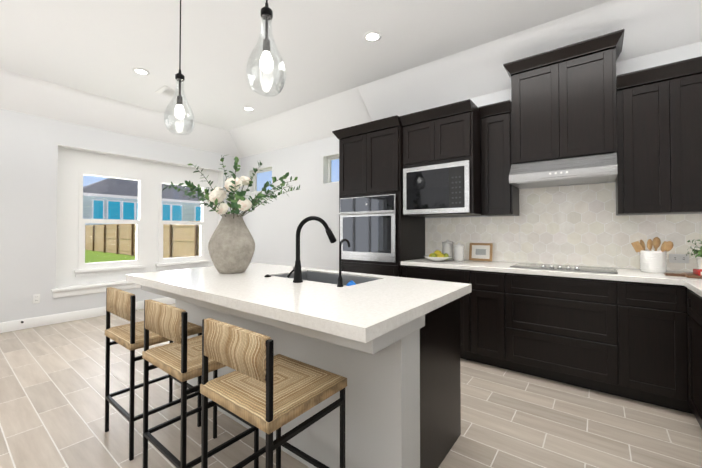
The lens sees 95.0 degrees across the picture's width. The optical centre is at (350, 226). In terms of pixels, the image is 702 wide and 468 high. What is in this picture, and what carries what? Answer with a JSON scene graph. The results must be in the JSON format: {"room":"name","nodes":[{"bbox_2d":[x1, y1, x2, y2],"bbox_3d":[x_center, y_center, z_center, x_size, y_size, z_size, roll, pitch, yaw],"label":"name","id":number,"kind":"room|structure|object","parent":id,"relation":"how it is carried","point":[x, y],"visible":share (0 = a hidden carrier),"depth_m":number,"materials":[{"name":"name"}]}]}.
{"room":"kitchen","nodes":[
{"label":"kitchen","id":0,"kind":"room"},
{"bbox_2d":[0,109,240,322],"bbox_3d":[-4.848,-0.076,3.595,0.330,2.780,8.310,-1,-1,38],"label":"wall","id":1,"kind":"structure","parent":0,"point":[43,161],"depth_m":4.52,"materials":[{"name":"white paint"}]},
{"bbox_2d":[32,294,39,303],"bbox_3d":[-4.136,0.954,4.224,0.008,0.115,0.072,-1,-1,38],"label":"outlet","id":2,"kind":"object","parent":1,"relation":"attached to","point":[35,298],"visible":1,"depth_m":4.22,"materials":[{"name":"white plastic"}]},
{"bbox_2d":[0,297,174,332],"bbox_3d":[-3.745,1.267,4.720,0.020,0.130,4.830,-1,-1,38],"label":"baseboard","id":3,"kind":"structure","parent":1,"relation":"attached to","point":[14,325],"depth_m":4.39,"materials":[{"name":"white"}]},
{"bbox_2d":[51,170,209,297],"bbox_3d":[-3.362,0.092,5.427,0.303,1.800,2.550,-1,-1,38],"label":"window bay","id":4,"kind":"object","parent":1,"relation":"in","point":[104,268],"visible":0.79,"depth_m":5.18,"materials":[{"name":"white"}]},
{"bbox_2d":[0,303,701,467],"bbox_3d":[-2.007,1.339,1.287,7.760,0.120,8.950,-1,-1,38],"label":"floor","id":5,"kind":"structure","parent":0,"point":[52,395],"depth_m":2.14,"materials":[{"name":"beige tile"}]},
{"bbox_2d":[104,287,201,460],"bbox_3d":[-1.258,0.839,2.055,0.440,0.904,0.410,-1,-1,38],"label":"bar stool","id":6,"kind":"object","parent":5,"relation":"on","point":[121,304],"visible":0.65,"depth_m":1.91,"materials":[{"name":"beige wood"}]},
{"bbox_2d":[142,299,258,467],"bbox_3d":[-0.782,0.833,1.690,0.440,0.904,0.410,-1,-1,38],"label":"bar stool","id":7,"kind":"object","parent":5,"relation":"on","point":[179,358],"visible":0.62,"depth_m":1.55,"materials":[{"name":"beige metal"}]},
{"bbox_2d":[200,318,346,467],"bbox_3d":[-0.315,0.827,1.330,0.440,0.904,0.410,-1,-1,38],"label":"bar stool","id":8,"kind":"object","parent":5,"relation":"on","point":[262,387],"visible":1,"depth_m":1.22,"materials":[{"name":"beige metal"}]},
{"bbox_2d":[141,278,463,467],"bbox_3d":[-0.452,0.854,2.249,2.160,0.880,1.060,-1,-1,38],"label":"kitchen island","id":9,"kind":"object","parent":5,"relation":"on","point":[388,347],"depth_m":1.59,"materials":[{"name":"stone"}]},
{"bbox_2d":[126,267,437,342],"bbox_3d":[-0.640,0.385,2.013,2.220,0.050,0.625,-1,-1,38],"label":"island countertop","id":10,"kind":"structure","parent":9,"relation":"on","point":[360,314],"depth_m":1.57,"materials":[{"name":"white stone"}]},
{"bbox_2d":[246,263,471,306],"bbox_3d":[-0.289,0.392,2.469,2.220,0.050,0.525,-1,-1,38],"label":"island countertop","id":11,"kind":"structure","parent":9,"relation":"on","point":[446,292],"depth_m":1.98,"materials":[{"name":"white stone"}]},
{"bbox_2d":[162,154,299,273],"bbox_3d":[-0.903,-0.098,2.565,1.106,0.931,0.953,-1,-1,38],"label":"vase","id":12,"kind":"object","parent":11,"relation":"on","point":[231,246],"visible":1,"depth_m":2.45,"materials":[{"name":"ceramic"}]},
{"bbox_2d":[287,216,335,282],"bbox_3d":[-0.265,0.147,2.172,0.197,0.429,0.315,-1,-1,38],"label":"faucet","id":13,"kind":"object","parent":11,"relation":"on","point":[296,270],"visible":1,"depth_m":2.07,"materials":[{"name":"black metal"}]},
{"bbox_2d":[274,271,377,285],"bbox_3d":[-0.195,0.490,2.328,0.776,0.230,0.416,-1,-1,38],"label":"sink","id":14,"kind":"object","parent":11,"relation":"in","point":[320,277],"visible":0.04,"depth_m":2.56,"materials":[{"name":"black metal"}]},
{"bbox_2d":[346,280,355,285],"bbox_3d":[0.003,0.390,2.026,0.072,0.091,0.080,-1,-1,38],"label":"sponge","id":15,"kind":"object","parent":14,"relation":"in","point":[351,282],"visible":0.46,"depth_m":2.01,"materials":[{"name":"blue"}]},
{"bbox_2d":[337,239,349,286],"bbox_3d":[-0.044,0.216,1.929,0.039,0.282,0.104,-1,-1,38],"label":"tap","id":16,"kind":"object","parent":11,"relation":"on","point":[340,281],"visible":1,"depth_m":1.90,"materials":[{"name":"black metal"}]},
{"bbox_2d":[332,115,424,276],"bbox_3d":[0.343,0.065,4.005,0.924,2.510,0.703,-1,-1,38],"label":"tall cabinet","id":17,"kind":"object","parent":5,"relation":"on","point":[371,158],"visible":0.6,"depth_m":3.71,"materials":[{"name":"black wood"}]},
{"bbox_2d":[338,194,395,262],"bbox_3d":[0.161,0.026,3.724,0.780,0.750,0.075,-1,-1,38],"label":"wall oven","id":18,"kind":"object","parent":17,"relation":"in","point":[368,228],"visible":0.98,"depth_m":3.70,"materials":[{"name":"silver metal"}]},
{"bbox_2d":[402,266,476,361],"bbox_3d":[1.051,0.868,3.495,0.801,0.889,0.628,-1,-1,38],"label":"base cabinet","id":19,"kind":"object","parent":5,"relation":"on","point":[468,302],"depth_m":3.09,"materials":[{"name":"wood"}]},
{"bbox_2d":[477,270,504,368],"bbox_3d":[1.414,0.864,3.216,0.369,0.889,0.628,-1,-1,38],"label":"base cabinet","id":20,"kind":"object","parent":5,"relation":"on","point":[490,283],"depth_m":2.94,"materials":[{"name":"wood"}]},
{"bbox_2d":[505,270,632,399],"bbox_3d":[1.866,0.859,2.868,0.896,0.889,0.628,-1,-1,38],"label":"base cabinet","id":21,"kind":"object","parent":5,"relation":"on","point":[622,332],"depth_m":2.57,"materials":[{"name":"wood"}]},
{"bbox_2d":[401,258,701,281],"bbox_3d":[1.839,0.393,2.890,2.796,0.040,0.638,-1,-1,38],"label":"countertop","id":22,"kind":"structure","parent":21,"relation":"on","point":[633,275],"depth_m":2.69,"materials":[{"name":"white stone"}]},
{"bbox_2d":[424,250,451,260],"bbox_3d":[0.951,0.323,3.525,0.306,0.119,0.306,-1,-1,38],"label":"fruit bowl","id":23,"kind":"object","parent":22,"relation":"on","point":[437,255],"visible":1,"depth_m":3.46,"materials":[{"name":"white ceramic"}]},
{"bbox_2d":[442,240,452,259],"bbox_3d":[1.111,0.269,3.693,0.124,0.231,0.124,-1,-1,38],"label":"canister","id":24,"kind":"object","parent":22,"relation":"on","point":[447,246],"visible":0.9,"depth_m":3.64,"materials":[{"name":"white ceramic"}]},
{"bbox_2d":[454,242,463,260],"bbox_3d":[1.204,0.282,3.583,0.111,0.201,0.111,-1,-1,38],"label":"canister","id":25,"kind":"object","parent":22,"relation":"on","point":[458,251],"visible":1,"depth_m":3.54,"materials":[{"name":"white ceramic"}]},
{"bbox_2d":[469,243,492,261],"bbox_3d":[1.421,0.282,3.521,0.240,0.196,0.045,-1,-1,38],"label":"framed picture","id":26,"kind":"object","parent":22,"relation":"on","point":[480,251],"visible":1,"depth_m":3.52,"materials":[{"name":"brown wood"}]},
{"bbox_2d":[510,263,617,273],"bbox_3d":[1.874,0.357,2.858,0.755,0.030,0.450,-1,-1,38],"label":"cooktop","id":27,"kind":"object","parent":22,"relation":"in","point":[609,270],"visible":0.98,"depth_m":2.75,"materials":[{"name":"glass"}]},
{"bbox_2d":[631,237,673,272],"bbox_3d":[2.426,0.227,2.590,0.255,0.282,0.197,-1,-1,38],"label":"utensil crock","id":28,"kind":"object","parent":22,"relation":"on","point":[653,261],"visible":1,"depth_m":2.54,"materials":[{"name":"white ceramic"}]},
{"bbox_2d":[664,273,701,278],"bbox_3d":[2.537,0.354,2.248,0.490,0.016,0.210,-1,-1,38],"label":"cutting board","id":29,"kind":"object","parent":22,"relation":"on","point":[690,275],"visible":1,"depth_m":2.32,"materials":[{"name":"brown wood"}]},
{"bbox_2d":[693,269,701,275],"bbox_3d":[2.593,0.328,2.215,0.301,0.033,0.174,-1,-1,38],"label":"cookbooks","id":30,"kind":"object","parent":29,"relation":"on","point":[698,272],"visible":1,"depth_m":2.27,"materials":[{"name":"red"}]},
{"bbox_2d":[686,239,701,268],"bbox_3d":[2.687,0.210,2.369,0.300,0.308,0.283,-1,-1,38],"label":"potted plant","id":31,"kind":"object","parent":22,"relation":"on","point":[698,256],"visible":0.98,"depth_m":2.42,"materials":[{"name":"green plant"}]},
{"bbox_2d":[633,282,692,413],"bbox_3d":[2.313,0.853,2.524,0.360,0.889,0.628,-1,-1,38],"label":"base cabinet","id":32,"kind":"object","parent":5,"relation":"on","point":[660,342],"depth_m":2.25,"materials":[{"name":"wood"}]},
{"bbox_2d":[683,284,698,422],"bbox_3d":[2.335,0.841,1.750,0.628,0.889,0.542,-1,-1,38],"label":"base cabinet","id":33,"kind":"object","parent":5,"relation":"on","point":[694,312],"depth_m":2.03,"materials":[{"name":"wood"}]},
{"bbox_2d":[683,280,701,295],"bbox_3d":[1.718,0.364,0.963,0.638,0.040,2.554,-1,-1,38],"label":"countertop","id":34,"kind":"structure","parent":33,"relation":"on","point":[696,286],"depth_m":1.98,"materials":[{"name":"white stone"}]},
{"bbox_2d":[695,292,701,428],"bbox_3d":[2.024,0.835,1.345,0.628,0.889,0.721,-1,-1,38],"label":"base cabinet","id":35,"kind":"object","parent":5,"relation":"on","point":[697,297],"depth_m":1.89,"materials":[{"name":"wood"}]},
{"bbox_2d":[0,0,701,157],"bbox_3d":[-1.992,-1.736,1.354,6.960,0.470,8.200,-1,-1,38],"label":"ceiling","id":36,"kind":"structure","parent":0,"point":[74,61],"depth_m":3.40,"materials":[{"name":"white paint"}]},
{"bbox_2d":[132,68,149,74],"bbox_3d":[-2.482,-1.828,3.802,0.174,0.010,0.174,-1,-1,38],"label":"recessed light","id":37,"kind":"object","parent":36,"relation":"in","point":[140,71],"visible":1,"depth_m":3.80,"materials":[{"name":"white plastic"}]},
{"bbox_2d":[155,85,184,97],"bbox_3d":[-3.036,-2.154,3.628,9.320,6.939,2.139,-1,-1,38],"label":"ceiling vent","id":38,"kind":"object","parent":36,"relation":"in","point":[166,90],"visible":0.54,"depth_m":4.33,"materials":[{"name":"white metal"}]},
{"bbox_2d":[164,0,194,134],"bbox_3d":[-1.266,-1.272,2.381,0.204,1.164,0.204,-1,-1,38],"label":"pendant light","id":39,"kind":"object","parent":36,"relation":"hanging from","point":[179,112],"visible":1,"depth_m":2.37,"materials":[{"name":"clear glass"}]},
{"bbox_2d":[243,107,254,110],"bbox_3d":[-1.578,-1.810,4.961,0.174,0.010,0.174,-1,-1,38],"label":"recessed light","id":40,"kind":"object","parent":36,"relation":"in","point":[248,108],"visible":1,"depth_m":4.94,"materials":[{"name":"white"}]},
{"bbox_2d":[246,0,285,96],"bbox_3d":[-0.441,-1.283,1.683,0.204,1.164,0.204,-1,-1,38],"label":"pendant light","id":41,"kind":"object","parent":36,"relation":"hanging from","point":[266,62],"visible":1,"depth_m":1.66,"materials":[{"name":"clear glass"}]},
{"bbox_2d":[364,31,381,41],"bbox_3d":[0.210,-1.838,3.119,0.174,0.010,0.174,-1,-1,38],"label":"recessed light","id":42,"kind":"object","parent":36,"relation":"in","point":[372,36],"visible":1,"depth_m":3.12,"materials":[{"name":"white plastic"}]},
{"bbox_2d":[241,41,701,271],"bbox_3d":[0.413,-0.061,4.594,7.450,2.780,0.310,-1,-1,38],"label":"wall","id":43,"kind":"structure","parent":0,"point":[272,225],"depth_m":5.51,"materials":[{"name":"white paint"}]},
{"bbox_2d":[249,166,271,192],"bbox_3d":[-1.729,-0.901,6.350,0.730,0.455,0.160,-1,-1,38],"label":"window","id":44,"kind":"structure","parent":43,"relation":"in","point":[253,188],"depth_m":6.54,"materials":[{"name":"white"}]},
{"bbox_2d":[323,153,338,183],"bbox_3d":[-0.120,-0.920,5.112,0.730,0.455,0.160,-1,-1,38],"label":"window","id":45,"kind":"structure","parent":43,"relation":"in","point":[327,171],"depth_m":5.32,"materials":[{"name":"white"}]},
{"bbox_2d":[400,99,481,216],"bbox_3d":[1.027,-0.657,3.522,0.758,1.080,0.653,-1,-1,38],"label":"upper cabinet","id":46,"kind":"object","parent":43,"relation":"attached to","point":[448,133],"visible":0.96,"depth_m":3.25,"materials":[{"name":"black wood"}]},
{"bbox_2d":[403,160,469,214],"bbox_3d":[0.851,-0.380,3.291,0.710,0.502,0.028,-1,-1,38],"label":"microwave","id":47,"kind":"object","parent":46,"relation":"attached to","point":[437,188],"visible":1,"depth_m":3.26,"materials":[{"name":"silver metal"}]},
{"bbox_2d":[478,100,518,215],"bbox_3d":[1.521,-0.655,3.299,0.293,1.090,0.403,-1,-1,38],"label":"upper cabinet","id":48,"kind":"object","parent":43,"relation":"attached to","point":[499,195],"visible":0.88,"depth_m":3.19,"materials":[{"name":"black wood"}]},
{"bbox_2d":[425,182,701,271],"bbox_3d":[2.032,-0.007,3.148,2.793,0.767,0.004,-1,-1,38],"label":"tile backsplash","id":49,"kind":"structure","parent":43,"relation":"attached to","point":[580,225],"depth_m":3.08,"materials":[{"name":"white tile"}]},
{"bbox_2d":[669,254,688,262],"bbox_3d":[2.686,0.264,2.632,0.115,0.072,0.008,-1,-1,38],"label":"outlet","id":50,"kind":"object","parent":49,"relation":"attached to","point":[678,258],"visible":1,"depth_m":2.63,"materials":[{"name":"white plastic"}]},
{"bbox_2d":[509,152,617,188],"bbox_3d":[1.915,-0.493,2.929,0.772,0.202,0.504,-1,-1,38],"label":"range hood","id":51,"kind":"object","parent":43,"relation":"attached to","point":[593,169],"visible":1,"depth_m":2.77,"materials":[{"name":"silver metal"}]},
{"bbox_2d":[503,29,623,163],"bbox_3d":[1.937,-1.073,2.966,0.884,0.955,0.433,-1,-1,38],"label":"upper cabinet","id":52,"kind":"object","parent":43,"relation":"attached to","point":[563,102],"visible":0.98,"depth_m":2.81,"materials":[{"name":"black wood"}]},
{"bbox_2d":[616,56,701,214],"bbox_3d":[2.638,-0.659,2.440,0.961,1.110,0.403,-1,-1,38],"label":"upper cabinet","id":53,"kind":"object","parent":43,"relation":"attached to","point":[659,138],"visible":0.94,"depth_m":2.46,"materials":[{"name":"black wood"}]},
{"label":"outside","id":54,"kind":"structure","parent":0,"visible":0},
{"bbox_2d":[85,250,134,262],"bbox_3d":[-13.810,1.865,23.135,110.000,0.200,100.000,-1,-1,38],"label":"ground","id":55,"kind":"structure","parent":54,"point":[98,257],"depth_m":17.18,"materials":[{"name":"green plant"}]},
{"bbox_2d":[83,178,200,224],"bbox_3d":[-20.513,-1.517,37.396,12.950,7.000,20.550,-1,-1,38],"label":"house","id":56,"kind":"structure","parent":55,"relation":"on","point":[129,201],"depth_m":28.95,"materials":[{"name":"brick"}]},
{"bbox_2d":[85,221,199,257],"bbox_3d":[-10.404,0.957,31.183,37.604,1.862,23.148,-1,-1,38],"label":"fence","id":57,"kind":"object","parent":55,"relation":"on","point":[171,251],"depth_m":18.13,"materials":[{"name":"brown wood"}]}
]}

